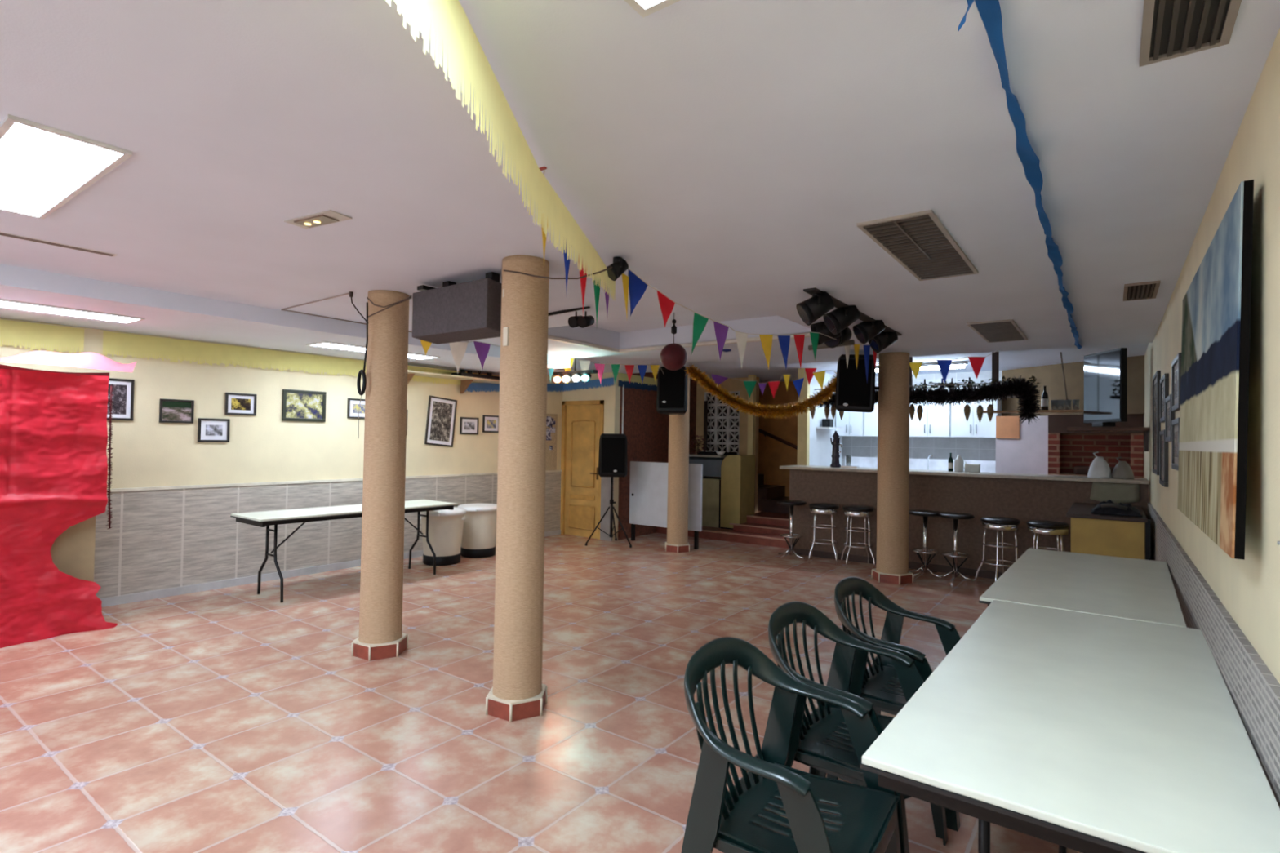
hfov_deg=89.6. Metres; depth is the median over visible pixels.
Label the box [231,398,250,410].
print
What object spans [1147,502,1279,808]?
wainscot
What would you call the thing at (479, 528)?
rubbish bin
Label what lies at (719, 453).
bowl
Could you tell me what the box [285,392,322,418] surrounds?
print
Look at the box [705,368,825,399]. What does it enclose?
string
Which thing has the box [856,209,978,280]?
ceiling vent
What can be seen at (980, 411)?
cone
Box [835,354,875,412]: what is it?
loudspeaker
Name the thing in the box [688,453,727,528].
counter
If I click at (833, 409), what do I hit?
cone
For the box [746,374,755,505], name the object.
trim
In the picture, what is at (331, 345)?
recessed light
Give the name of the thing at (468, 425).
print
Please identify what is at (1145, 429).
wooden wall shelf
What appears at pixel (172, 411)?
print
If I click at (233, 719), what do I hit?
floor
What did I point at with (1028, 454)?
tiled wall
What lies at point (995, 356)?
rack
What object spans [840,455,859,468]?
drip tray
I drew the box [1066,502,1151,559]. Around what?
base cabinet
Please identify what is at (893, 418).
column
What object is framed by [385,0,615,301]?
streamer
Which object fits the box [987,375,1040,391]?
ivy
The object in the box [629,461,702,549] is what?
whiteboard
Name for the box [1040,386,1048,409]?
bottle
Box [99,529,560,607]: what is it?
baseboard
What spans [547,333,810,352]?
trim
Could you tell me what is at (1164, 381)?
framed photograph
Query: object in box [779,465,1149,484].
countertop
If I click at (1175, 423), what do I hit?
framed photograph
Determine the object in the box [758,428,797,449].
handrail
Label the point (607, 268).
cable
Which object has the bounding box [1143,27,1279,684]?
wall
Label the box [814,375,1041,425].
garland
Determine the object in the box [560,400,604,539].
door
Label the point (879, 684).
armchair
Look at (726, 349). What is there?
lamp
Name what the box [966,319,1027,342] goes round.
ceiling vent
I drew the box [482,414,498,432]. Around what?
framed photograph
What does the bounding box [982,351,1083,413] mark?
shelf
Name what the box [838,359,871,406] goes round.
grille
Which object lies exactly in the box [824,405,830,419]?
cone
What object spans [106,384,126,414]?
print
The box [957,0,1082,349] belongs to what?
streamer
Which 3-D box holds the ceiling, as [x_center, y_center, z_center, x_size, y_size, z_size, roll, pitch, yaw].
[-0.232,-0.992,5.156,7.280,0.500,13.200,0,-1,36]
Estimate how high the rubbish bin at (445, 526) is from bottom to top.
0.632 m
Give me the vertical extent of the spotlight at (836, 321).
0.232 m
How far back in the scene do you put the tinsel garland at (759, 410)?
7.33 m
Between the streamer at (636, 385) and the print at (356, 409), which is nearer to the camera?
the print at (356, 409)
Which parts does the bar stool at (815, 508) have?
leg, leg, seat, leg, leg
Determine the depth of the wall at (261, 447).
6.34 m
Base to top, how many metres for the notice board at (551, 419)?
0.840 m
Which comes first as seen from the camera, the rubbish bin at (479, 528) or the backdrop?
the backdrop
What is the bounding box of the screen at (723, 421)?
[704,391,739,455]
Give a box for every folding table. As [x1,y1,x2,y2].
[230,499,457,602]
[859,600,1279,852]
[978,548,1186,627]
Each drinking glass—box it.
[1050,400,1057,409]
[1057,400,1064,409]
[1064,400,1071,409]
[1072,399,1079,409]
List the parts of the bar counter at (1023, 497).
kick plate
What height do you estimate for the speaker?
0.368 m
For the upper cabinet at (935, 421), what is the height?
0.720 m
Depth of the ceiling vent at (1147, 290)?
3.92 m
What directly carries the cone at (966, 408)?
hanging from the rack
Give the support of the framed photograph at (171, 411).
attached to the wall at (261, 447)
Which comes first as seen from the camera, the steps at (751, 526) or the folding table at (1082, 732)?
the folding table at (1082, 732)
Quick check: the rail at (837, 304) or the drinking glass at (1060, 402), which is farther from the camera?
the drinking glass at (1060, 402)
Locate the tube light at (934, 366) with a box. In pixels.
[875,360,968,372]
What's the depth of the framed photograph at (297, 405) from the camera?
6.67 m
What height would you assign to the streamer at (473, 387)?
0.307 m
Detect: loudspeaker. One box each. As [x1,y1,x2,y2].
[598,433,627,476]
[656,365,687,414]
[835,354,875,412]
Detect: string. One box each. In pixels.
[420,339,663,383]
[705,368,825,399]
[909,349,999,383]
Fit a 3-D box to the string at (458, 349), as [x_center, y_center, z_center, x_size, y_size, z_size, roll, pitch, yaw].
[-0.952,-0.637,7.064,1.179,0.438,3.853,0,-1,36]
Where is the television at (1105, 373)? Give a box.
[1083,347,1127,426]
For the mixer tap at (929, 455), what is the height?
0.303 m
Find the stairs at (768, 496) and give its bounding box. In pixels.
[757,474,789,514]
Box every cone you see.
[809,406,815,418]
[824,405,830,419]
[831,404,836,418]
[838,410,844,419]
[909,404,915,420]
[916,404,923,421]
[964,404,970,421]
[976,400,983,422]
[986,404,993,421]
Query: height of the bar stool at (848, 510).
0.710 m
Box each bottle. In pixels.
[947,453,953,471]
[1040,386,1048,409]
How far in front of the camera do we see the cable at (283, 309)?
5.00 m
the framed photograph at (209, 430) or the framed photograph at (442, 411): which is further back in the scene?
the framed photograph at (442, 411)
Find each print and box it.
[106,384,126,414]
[162,400,191,421]
[205,424,222,435]
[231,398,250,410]
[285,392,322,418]
[352,404,364,413]
[429,400,453,441]
[464,422,475,430]
[486,419,496,428]
[1154,382,1156,465]
[1161,386,1164,412]
[1161,440,1164,475]
[1167,407,1169,431]
[1173,368,1177,399]
[1173,431,1177,457]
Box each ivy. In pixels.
[915,378,986,390]
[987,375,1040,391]
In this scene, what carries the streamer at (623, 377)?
attached to the wall at (646, 429)
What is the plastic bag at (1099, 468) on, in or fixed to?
on the bar counter at (1023, 497)
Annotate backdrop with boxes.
[0,351,136,648]
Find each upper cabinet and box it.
[835,409,864,436]
[863,390,878,436]
[909,386,951,437]
[951,384,1000,437]
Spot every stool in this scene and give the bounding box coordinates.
[777,499,806,559]
[808,502,839,564]
[840,505,875,568]
[908,510,942,578]
[937,512,974,582]
[974,516,1020,583]
[1026,520,1069,551]
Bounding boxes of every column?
[351,289,408,661]
[485,255,549,722]
[665,367,689,552]
[871,351,913,584]
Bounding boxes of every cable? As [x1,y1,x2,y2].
[280,293,469,342]
[349,291,368,435]
[366,266,612,317]
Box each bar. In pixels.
[548,306,594,328]
[553,358,597,382]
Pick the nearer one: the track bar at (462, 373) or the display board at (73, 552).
the display board at (73, 552)
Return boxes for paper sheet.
[1089,482,1139,503]
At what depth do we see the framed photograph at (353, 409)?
7.14 m
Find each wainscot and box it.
[93,471,560,598]
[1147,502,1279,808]
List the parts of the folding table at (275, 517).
leg, leg, leg, leg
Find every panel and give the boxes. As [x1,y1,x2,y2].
[720,454,755,529]
[995,416,1019,438]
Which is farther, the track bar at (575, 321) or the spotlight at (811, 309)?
the track bar at (575, 321)
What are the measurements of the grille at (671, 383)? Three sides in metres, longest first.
0.480 x 0.320 x 0.022 m
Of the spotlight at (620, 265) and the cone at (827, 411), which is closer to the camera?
the spotlight at (620, 265)
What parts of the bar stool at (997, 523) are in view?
leg, leg, seat, leg, leg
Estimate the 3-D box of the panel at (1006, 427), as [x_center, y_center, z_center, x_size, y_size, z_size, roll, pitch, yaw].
[4.796,0.009,8.401,0.265,0.290,0.020,0,-1,36]
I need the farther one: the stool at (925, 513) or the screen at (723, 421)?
the screen at (723, 421)
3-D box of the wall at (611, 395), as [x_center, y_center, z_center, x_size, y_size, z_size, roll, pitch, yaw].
[-0.748,0.339,9.590,1.020,2.600,0.120,0,-1,36]
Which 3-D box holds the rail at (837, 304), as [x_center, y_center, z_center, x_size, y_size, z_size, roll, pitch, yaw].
[1.662,-0.831,4.851,0.080,0.012,2.050,0,-1,36]
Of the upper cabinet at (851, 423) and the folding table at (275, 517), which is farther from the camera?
the upper cabinet at (851, 423)
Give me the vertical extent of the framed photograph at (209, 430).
0.220 m
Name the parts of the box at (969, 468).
lid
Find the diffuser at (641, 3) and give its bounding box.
[637,0,660,7]
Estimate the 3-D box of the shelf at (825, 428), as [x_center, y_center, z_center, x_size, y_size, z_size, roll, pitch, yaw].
[2.796,0.024,9.508,0.200,0.020,0.550,0,-1,36]
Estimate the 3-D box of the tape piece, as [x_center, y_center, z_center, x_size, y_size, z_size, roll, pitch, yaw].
[-0.350,-0.917,2.294,0.040,0.006,0.012,0,-1,36]
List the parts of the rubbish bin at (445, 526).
lid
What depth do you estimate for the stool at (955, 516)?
6.93 m
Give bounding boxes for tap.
[830,431,842,467]
[927,453,932,470]
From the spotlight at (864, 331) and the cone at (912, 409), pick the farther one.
the cone at (912, 409)
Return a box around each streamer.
[0,319,497,385]
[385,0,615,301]
[464,377,613,391]
[618,373,657,386]
[618,380,657,391]
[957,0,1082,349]
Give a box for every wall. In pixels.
[0,317,563,488]
[562,372,620,541]
[617,372,696,539]
[695,377,759,512]
[758,381,797,496]
[808,370,842,466]
[842,370,1002,466]
[995,415,1048,474]
[1001,355,1144,416]
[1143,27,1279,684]
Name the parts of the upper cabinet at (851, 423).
door, door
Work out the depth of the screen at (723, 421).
10.82 m
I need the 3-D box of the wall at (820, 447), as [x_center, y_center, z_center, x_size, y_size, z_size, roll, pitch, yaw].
[2.846,0.402,9.831,0.100,2.600,1.750,0,-1,36]
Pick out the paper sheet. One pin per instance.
(1117, 493)
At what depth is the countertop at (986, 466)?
9.47 m
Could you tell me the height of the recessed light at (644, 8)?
0.012 m
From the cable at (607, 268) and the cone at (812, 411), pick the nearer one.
the cable at (607, 268)
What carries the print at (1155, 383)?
attached to the framed photograph at (1157, 377)
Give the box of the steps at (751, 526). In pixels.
[702,515,789,541]
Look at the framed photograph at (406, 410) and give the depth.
7.65 m
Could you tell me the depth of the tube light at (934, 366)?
8.23 m
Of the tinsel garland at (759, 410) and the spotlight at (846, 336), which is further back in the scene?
the tinsel garland at (759, 410)
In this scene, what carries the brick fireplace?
on the floor
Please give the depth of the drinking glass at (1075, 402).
6.93 m
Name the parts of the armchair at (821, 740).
leg, leg, arm and rail, seat, leg, leg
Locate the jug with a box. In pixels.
[954,454,966,471]
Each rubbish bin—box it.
[419,506,466,565]
[457,502,497,558]
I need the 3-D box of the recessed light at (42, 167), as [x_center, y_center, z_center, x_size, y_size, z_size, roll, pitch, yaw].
[-2.308,-0.943,2.434,1.170,0.012,0.310,0,-1,36]
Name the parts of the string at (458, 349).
cord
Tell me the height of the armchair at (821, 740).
0.831 m
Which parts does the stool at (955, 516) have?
post, seat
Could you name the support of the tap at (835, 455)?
on the bar counter at (1023, 497)
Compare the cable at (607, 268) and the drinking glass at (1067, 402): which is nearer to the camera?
the cable at (607, 268)
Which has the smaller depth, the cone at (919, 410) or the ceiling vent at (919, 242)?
the ceiling vent at (919, 242)
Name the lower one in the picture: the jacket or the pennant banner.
the jacket
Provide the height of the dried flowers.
0.328 m
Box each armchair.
[680,636,901,852]
[767,600,947,852]
[826,576,960,831]
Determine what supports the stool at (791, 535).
on the floor
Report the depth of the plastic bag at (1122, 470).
6.46 m
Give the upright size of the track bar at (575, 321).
0.184 m
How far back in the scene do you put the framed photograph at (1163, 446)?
4.42 m
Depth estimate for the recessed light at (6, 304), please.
4.53 m
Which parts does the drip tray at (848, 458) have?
glass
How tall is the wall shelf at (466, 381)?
0.192 m
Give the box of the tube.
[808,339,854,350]
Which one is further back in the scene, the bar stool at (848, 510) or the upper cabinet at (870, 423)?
the upper cabinet at (870, 423)
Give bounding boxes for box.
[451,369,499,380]
[964,463,980,472]
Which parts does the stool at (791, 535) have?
post, seat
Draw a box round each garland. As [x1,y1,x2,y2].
[684,363,836,419]
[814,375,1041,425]
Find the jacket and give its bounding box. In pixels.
[1090,499,1142,516]
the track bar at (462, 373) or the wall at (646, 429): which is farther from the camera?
the wall at (646, 429)
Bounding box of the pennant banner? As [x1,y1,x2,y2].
[541,169,876,382]
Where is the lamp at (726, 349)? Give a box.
[722,348,731,351]
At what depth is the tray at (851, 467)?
8.10 m
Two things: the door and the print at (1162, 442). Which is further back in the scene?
the door
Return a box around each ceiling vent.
[0,231,117,257]
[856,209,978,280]
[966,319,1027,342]
[1123,280,1160,301]
[1139,0,1241,66]
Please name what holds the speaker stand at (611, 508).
on the floor
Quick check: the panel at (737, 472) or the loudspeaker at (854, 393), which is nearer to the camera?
the loudspeaker at (854, 393)
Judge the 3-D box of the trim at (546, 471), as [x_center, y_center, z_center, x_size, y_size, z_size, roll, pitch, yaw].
[-4.092,0.548,5.851,0.030,0.025,9.850,0,-1,36]
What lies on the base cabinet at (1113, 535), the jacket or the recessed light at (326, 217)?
the jacket
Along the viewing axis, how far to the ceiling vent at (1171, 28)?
1.45 m
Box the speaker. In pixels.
[411,271,502,344]
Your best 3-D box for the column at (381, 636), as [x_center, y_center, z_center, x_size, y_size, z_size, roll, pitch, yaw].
[-1.730,0.309,4.363,0.357,2.420,0.311,0,-1,30]
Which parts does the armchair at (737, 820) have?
leg, leg, arm and rail, leg, seat, leg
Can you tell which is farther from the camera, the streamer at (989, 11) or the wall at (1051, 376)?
the wall at (1051, 376)
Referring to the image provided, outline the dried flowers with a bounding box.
[688,435,706,454]
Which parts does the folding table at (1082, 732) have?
leg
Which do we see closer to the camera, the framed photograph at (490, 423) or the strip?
the strip
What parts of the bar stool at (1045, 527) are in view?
leg, leg, seat, leg, leg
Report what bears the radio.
on the shelf at (825, 428)
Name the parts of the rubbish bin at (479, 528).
lid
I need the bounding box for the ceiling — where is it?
[0,0,1279,382]
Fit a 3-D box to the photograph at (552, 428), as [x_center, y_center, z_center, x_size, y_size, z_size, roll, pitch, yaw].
[-1.305,0.053,9.639,0.019,0.080,0.094,0,-1,36]
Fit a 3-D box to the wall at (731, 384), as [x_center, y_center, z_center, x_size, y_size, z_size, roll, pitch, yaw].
[1.442,0.348,10.766,1.130,2.500,0.100,0,-1,36]
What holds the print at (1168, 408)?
attached to the framed photograph at (1169, 415)
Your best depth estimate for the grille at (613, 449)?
8.77 m
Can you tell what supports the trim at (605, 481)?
attached to the wall at (611, 395)
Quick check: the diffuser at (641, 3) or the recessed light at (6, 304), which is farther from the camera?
the recessed light at (6, 304)
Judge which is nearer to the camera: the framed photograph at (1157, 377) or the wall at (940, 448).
the framed photograph at (1157, 377)
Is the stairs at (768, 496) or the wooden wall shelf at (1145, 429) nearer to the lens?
the wooden wall shelf at (1145, 429)
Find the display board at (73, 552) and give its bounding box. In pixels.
[50,515,95,582]
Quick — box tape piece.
[539,166,546,170]
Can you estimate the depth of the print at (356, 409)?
7.17 m
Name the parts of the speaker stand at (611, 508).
leg, leg, leg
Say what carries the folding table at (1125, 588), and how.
on the floor
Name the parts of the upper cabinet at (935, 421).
door, door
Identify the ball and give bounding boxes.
[660,315,687,370]
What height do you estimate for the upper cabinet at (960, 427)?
0.720 m
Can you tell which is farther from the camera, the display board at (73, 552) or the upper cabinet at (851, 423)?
the upper cabinet at (851, 423)
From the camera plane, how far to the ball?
5.55 m
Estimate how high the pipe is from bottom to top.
1.290 m
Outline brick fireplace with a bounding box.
[1048,413,1143,478]
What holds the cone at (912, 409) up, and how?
hanging from the rack
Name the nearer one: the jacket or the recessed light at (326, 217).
the recessed light at (326, 217)
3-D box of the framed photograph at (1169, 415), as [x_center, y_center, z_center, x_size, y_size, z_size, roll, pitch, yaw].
[3.295,-0.047,4.005,0.022,0.280,0.450,0,-1,36]
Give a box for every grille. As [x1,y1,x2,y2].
[601,437,625,472]
[658,369,684,408]
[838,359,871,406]
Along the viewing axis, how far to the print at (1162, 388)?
4.49 m
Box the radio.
[822,418,833,426]
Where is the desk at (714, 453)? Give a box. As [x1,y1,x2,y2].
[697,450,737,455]
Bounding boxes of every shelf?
[407,369,499,393]
[816,426,842,429]
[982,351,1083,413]
[1066,426,1149,451]
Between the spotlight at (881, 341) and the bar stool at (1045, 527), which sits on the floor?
the bar stool at (1045, 527)
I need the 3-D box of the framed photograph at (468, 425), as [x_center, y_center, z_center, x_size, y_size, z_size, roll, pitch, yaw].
[-2.227,-0.009,8.409,0.022,0.220,0.290,0,-1,36]
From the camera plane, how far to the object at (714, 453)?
10.10 m
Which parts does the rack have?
post, gallery rail, post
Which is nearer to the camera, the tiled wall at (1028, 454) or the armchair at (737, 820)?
the armchair at (737, 820)
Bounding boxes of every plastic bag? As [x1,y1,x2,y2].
[1087,451,1111,478]
[1111,456,1133,479]
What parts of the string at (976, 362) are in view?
cord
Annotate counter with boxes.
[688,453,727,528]
[779,465,1149,578]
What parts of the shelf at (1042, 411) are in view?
hanger rod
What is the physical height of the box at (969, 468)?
0.095 m
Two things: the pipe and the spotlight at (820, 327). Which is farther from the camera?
the pipe
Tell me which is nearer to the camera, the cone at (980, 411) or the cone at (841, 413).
the cone at (980, 411)
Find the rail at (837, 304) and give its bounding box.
[803,287,902,335]
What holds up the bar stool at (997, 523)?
on the floor
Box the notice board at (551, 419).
[545,413,557,470]
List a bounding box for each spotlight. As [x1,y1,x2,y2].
[606,256,628,280]
[795,291,834,325]
[810,321,841,345]
[823,305,860,335]
[824,327,851,347]
[853,320,884,344]
[868,331,897,353]
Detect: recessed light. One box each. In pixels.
[0,114,133,219]
[0,298,145,324]
[284,209,352,228]
[306,341,439,359]
[624,0,680,17]
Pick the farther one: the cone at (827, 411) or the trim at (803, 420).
the trim at (803, 420)
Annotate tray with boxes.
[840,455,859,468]
[840,465,859,468]
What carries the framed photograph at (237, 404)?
attached to the wall at (261, 447)
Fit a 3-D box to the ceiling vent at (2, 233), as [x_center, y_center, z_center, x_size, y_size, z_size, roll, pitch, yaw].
[-3.172,-0.947,3.115,0.064,0.004,1.020,0,-1,36]
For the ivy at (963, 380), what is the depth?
7.24 m
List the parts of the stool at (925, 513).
seat, post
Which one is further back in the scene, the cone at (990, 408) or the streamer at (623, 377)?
the streamer at (623, 377)
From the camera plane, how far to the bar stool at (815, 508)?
7.77 m
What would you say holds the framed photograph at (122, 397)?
attached to the wall at (261, 447)
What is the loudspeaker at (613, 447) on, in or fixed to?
on the speaker stand at (611, 508)
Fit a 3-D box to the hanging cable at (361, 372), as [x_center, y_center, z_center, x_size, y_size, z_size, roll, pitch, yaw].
[-1.869,-0.416,4.265,0.227,0.990,0.024,0,-1,36]
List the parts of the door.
panel, handle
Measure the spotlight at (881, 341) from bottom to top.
0.231 m
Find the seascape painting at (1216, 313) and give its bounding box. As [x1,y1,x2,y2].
[1177,179,1253,559]
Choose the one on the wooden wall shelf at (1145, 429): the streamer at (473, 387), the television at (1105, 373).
the television at (1105, 373)
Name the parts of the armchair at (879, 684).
leg, seat, leg, arm and rail, leg, leg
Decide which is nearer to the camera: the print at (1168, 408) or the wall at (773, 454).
the print at (1168, 408)
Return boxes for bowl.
[715,451,724,455]
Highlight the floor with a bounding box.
[0,533,1082,852]
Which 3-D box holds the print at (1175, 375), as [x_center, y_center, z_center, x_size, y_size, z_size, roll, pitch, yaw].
[2.966,-0.236,3.558,0.002,0.150,0.330,0,-1,36]
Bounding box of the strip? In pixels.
[106,383,114,529]
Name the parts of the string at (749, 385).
cord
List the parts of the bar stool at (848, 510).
leg, leg, seat, leg, leg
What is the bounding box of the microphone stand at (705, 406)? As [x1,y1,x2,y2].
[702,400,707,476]
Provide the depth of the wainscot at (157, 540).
6.10 m
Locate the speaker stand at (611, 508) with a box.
[585,476,631,547]
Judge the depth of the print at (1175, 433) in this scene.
3.59 m
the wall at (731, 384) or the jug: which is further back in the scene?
the wall at (731, 384)
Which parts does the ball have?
motor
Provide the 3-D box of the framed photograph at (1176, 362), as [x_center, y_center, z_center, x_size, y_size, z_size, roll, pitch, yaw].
[2.967,-0.236,3.557,0.022,0.290,0.470,0,-1,36]
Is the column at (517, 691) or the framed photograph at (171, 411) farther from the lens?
the framed photograph at (171, 411)
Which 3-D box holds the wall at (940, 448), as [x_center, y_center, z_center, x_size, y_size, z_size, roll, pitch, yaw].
[4.773,0.420,9.197,3.760,2.600,0.100,0,-1,36]
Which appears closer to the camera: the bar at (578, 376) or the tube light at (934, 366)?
the bar at (578, 376)
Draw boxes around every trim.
[106,470,561,492]
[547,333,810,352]
[600,476,612,541]
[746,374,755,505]
[797,368,809,465]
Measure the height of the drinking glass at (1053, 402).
0.110 m
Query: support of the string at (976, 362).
hanging from the ceiling
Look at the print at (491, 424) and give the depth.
8.71 m
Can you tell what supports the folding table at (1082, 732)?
on the floor
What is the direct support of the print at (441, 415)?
attached to the framed photograph at (442, 411)
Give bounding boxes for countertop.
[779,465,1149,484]
[844,456,995,472]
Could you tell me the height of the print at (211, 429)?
0.100 m
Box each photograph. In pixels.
[106,377,134,420]
[159,398,194,423]
[197,417,230,442]
[224,392,257,415]
[281,389,326,422]
[346,398,364,418]
[406,409,407,435]
[424,395,457,447]
[459,417,479,434]
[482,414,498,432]
[550,426,555,432]
[1152,370,1160,475]
[1159,429,1168,487]
[1160,373,1168,422]
[1164,394,1174,441]
[1171,352,1181,411]
[1171,417,1179,471]
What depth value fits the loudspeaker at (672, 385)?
8.02 m
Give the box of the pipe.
[622,384,624,434]
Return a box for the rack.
[813,351,1018,398]
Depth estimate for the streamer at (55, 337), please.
5.77 m
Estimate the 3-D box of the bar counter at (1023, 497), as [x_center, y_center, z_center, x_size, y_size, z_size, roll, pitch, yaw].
[3.525,1.097,7.536,3.805,1.140,0.580,0,-1,36]
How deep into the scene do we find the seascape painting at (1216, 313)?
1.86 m
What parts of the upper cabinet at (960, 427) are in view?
door, door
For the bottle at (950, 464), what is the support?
on the bar counter at (1023, 497)
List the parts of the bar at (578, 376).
lamp bulb, lamp bulb, lamp bulb, lamp bulb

